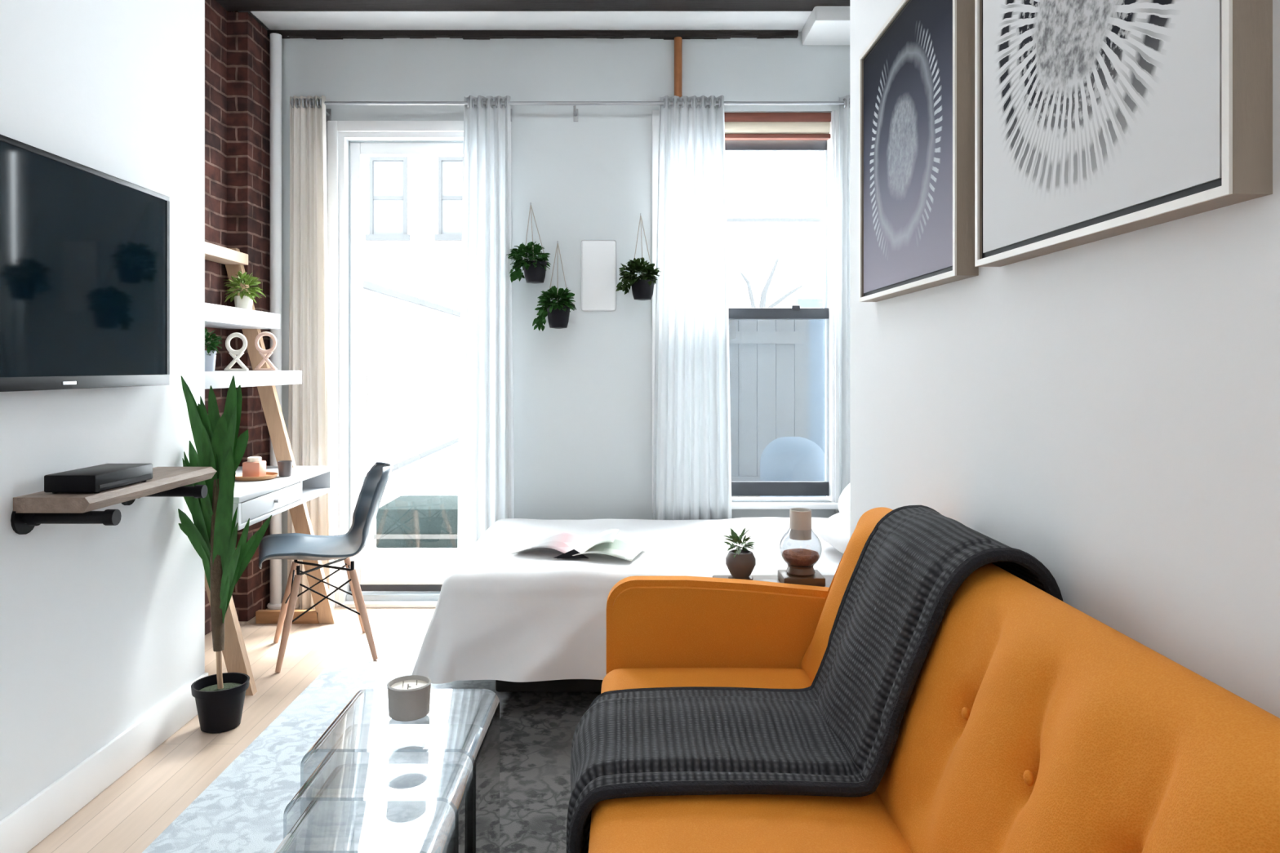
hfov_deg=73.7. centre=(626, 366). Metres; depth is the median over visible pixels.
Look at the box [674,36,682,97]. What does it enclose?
copper pipe
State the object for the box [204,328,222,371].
potted plant
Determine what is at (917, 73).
framed art
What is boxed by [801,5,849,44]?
trim
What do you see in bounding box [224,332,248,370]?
ornament
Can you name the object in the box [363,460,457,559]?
ground
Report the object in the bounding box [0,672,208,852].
baseboard
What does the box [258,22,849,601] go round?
wall
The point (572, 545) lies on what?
magazine
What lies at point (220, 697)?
potted palm
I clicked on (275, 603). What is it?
pipe
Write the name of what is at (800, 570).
table lamp
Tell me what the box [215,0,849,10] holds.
ceiling beam
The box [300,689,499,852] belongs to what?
table
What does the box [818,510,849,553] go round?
pillow
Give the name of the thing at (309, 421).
curtain
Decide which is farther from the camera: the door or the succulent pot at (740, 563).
the door
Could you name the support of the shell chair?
on the floor
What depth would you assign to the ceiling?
4.00 m
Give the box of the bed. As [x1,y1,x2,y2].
[412,517,843,692]
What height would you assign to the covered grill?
0.760 m
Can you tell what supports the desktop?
on the desk at (255, 500)
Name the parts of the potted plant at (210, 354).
pot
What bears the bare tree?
on the ground
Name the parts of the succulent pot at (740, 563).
pot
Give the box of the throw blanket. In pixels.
[566,505,1063,852]
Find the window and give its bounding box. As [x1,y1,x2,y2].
[652,110,839,513]
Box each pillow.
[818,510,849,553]
[837,483,849,512]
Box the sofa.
[588,506,1279,852]
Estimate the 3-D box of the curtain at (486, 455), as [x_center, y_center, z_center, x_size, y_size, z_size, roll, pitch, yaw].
[-0.664,-0.066,4.000,0.271,2.402,0.052,0,0,0]
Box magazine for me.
[511,528,648,560]
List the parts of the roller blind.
head rail, rail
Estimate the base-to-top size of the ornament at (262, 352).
0.168 m
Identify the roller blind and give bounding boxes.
[724,112,831,140]
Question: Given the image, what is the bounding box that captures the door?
[327,120,463,608]
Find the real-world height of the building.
11.020 m
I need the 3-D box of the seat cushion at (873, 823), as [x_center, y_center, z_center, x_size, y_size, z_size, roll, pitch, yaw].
[0.199,0.801,1.272,0.522,0.158,1.704,0,0,0]
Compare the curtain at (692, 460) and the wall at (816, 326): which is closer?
the curtain at (692, 460)
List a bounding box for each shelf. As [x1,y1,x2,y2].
[10,466,217,534]
[204,302,279,328]
[204,370,302,389]
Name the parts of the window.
sash, sash, sill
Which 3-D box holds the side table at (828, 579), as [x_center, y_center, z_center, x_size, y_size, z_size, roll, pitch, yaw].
[0.472,0.874,2.353,0.455,0.553,0.183,0,0,0]
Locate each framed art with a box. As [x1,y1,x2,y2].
[859,0,978,302]
[974,0,1272,266]
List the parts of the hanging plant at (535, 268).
pot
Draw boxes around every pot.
[191,672,249,733]
[723,528,755,580]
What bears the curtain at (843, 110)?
hanging from the curtain rod
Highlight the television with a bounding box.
[0,133,169,391]
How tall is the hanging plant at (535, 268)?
0.396 m
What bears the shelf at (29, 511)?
attached to the wall at (101, 625)
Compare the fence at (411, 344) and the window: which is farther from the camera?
the fence at (411, 344)
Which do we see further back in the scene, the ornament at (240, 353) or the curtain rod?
the curtain rod
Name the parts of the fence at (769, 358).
rail, rail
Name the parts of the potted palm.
thin stem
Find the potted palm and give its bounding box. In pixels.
[177,375,271,733]
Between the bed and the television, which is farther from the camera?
the bed
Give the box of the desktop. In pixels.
[233,466,332,503]
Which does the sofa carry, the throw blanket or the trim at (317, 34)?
the throw blanket
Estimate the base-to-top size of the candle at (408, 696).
0.069 m
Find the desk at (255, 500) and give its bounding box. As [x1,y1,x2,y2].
[204,241,337,695]
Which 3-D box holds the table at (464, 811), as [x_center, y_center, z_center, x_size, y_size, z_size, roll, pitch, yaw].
[-0.468,0.965,1.720,0.320,0.353,0.320,0,0,0]
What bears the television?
attached to the wall at (101, 625)
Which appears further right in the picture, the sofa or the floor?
the sofa
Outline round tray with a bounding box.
[235,471,278,481]
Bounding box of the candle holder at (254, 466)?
[242,456,266,476]
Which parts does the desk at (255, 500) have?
rail, leg, drawer, leg, panel, foot rail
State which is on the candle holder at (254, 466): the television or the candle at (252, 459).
the candle at (252, 459)
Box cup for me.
[277,460,292,476]
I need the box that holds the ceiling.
[237,10,261,22]
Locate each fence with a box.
[363,280,460,502]
[728,319,808,497]
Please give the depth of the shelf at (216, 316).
3.48 m
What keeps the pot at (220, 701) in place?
on the floor
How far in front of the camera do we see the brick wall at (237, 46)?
3.85 m
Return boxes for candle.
[247,456,261,462]
[386,675,431,721]
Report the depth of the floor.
2.67 m
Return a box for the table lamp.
[777,507,825,586]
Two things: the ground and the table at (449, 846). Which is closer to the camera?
the table at (449, 846)
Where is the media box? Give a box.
[44,463,152,493]
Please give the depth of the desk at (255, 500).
3.57 m
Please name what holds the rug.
on the floor
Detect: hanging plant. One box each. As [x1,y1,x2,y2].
[506,202,551,283]
[532,240,576,331]
[615,213,661,300]
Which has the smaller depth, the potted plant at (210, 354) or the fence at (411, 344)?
the potted plant at (210, 354)
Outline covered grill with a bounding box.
[760,436,826,497]
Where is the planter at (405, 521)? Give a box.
[373,495,457,547]
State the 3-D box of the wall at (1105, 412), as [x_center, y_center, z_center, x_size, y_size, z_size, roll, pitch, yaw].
[1.170,-0.250,0.315,0.860,2.800,5.030,0,0,0]
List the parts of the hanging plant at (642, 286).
pot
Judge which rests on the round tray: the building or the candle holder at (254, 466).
the candle holder at (254, 466)
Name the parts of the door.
handle plate, handle, sill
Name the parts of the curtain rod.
rod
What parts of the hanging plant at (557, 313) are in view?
pot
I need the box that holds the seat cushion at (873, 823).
[588,667,911,852]
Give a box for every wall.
[0,0,204,821]
[204,0,270,635]
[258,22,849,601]
[795,298,825,454]
[849,0,1279,718]
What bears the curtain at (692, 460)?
hanging from the curtain rod
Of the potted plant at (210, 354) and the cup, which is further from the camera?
the cup
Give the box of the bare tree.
[739,257,803,307]
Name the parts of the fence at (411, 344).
rail, cap rail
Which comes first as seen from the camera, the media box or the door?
the media box
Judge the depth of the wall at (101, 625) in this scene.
2.33 m
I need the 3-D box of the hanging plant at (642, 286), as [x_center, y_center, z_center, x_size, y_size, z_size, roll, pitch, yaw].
[0.058,-0.522,3.979,0.208,0.424,0.194,0,0,34]
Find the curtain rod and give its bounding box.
[290,101,849,121]
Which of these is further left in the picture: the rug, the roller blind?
the rug
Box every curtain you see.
[287,94,334,609]
[457,94,514,564]
[653,94,732,519]
[838,95,849,512]
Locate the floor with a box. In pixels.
[27,606,435,852]
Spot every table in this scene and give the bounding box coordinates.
[273,765,455,852]
[283,724,472,852]
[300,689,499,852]
[712,575,834,587]
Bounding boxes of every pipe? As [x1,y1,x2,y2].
[266,32,282,609]
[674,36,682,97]
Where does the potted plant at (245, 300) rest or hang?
on the desk at (255, 500)
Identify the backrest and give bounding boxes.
[800,506,1279,852]
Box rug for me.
[142,662,600,852]
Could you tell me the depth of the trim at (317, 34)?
4.06 m
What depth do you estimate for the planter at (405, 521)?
5.50 m
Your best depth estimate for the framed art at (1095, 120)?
1.24 m
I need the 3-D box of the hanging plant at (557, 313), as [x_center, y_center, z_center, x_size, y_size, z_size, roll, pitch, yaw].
[-0.331,-0.383,3.980,0.184,0.437,0.190,0,0,42]
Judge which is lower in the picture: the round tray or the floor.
the floor
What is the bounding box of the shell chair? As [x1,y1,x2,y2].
[258,462,393,672]
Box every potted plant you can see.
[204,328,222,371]
[224,270,266,309]
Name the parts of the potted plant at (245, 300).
pot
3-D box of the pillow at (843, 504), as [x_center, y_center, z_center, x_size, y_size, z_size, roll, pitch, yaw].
[1.070,0.527,3.620,0.296,0.265,0.462,0,0,0]
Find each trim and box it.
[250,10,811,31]
[266,30,798,39]
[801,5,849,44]
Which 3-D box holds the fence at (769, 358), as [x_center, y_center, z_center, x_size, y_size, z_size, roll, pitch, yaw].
[0.601,0.410,5.610,1.202,1.520,0.070,0,0,0]
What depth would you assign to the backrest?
1.08 m
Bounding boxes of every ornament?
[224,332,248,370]
[254,331,277,370]
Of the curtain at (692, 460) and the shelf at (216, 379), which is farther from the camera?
the curtain at (692, 460)

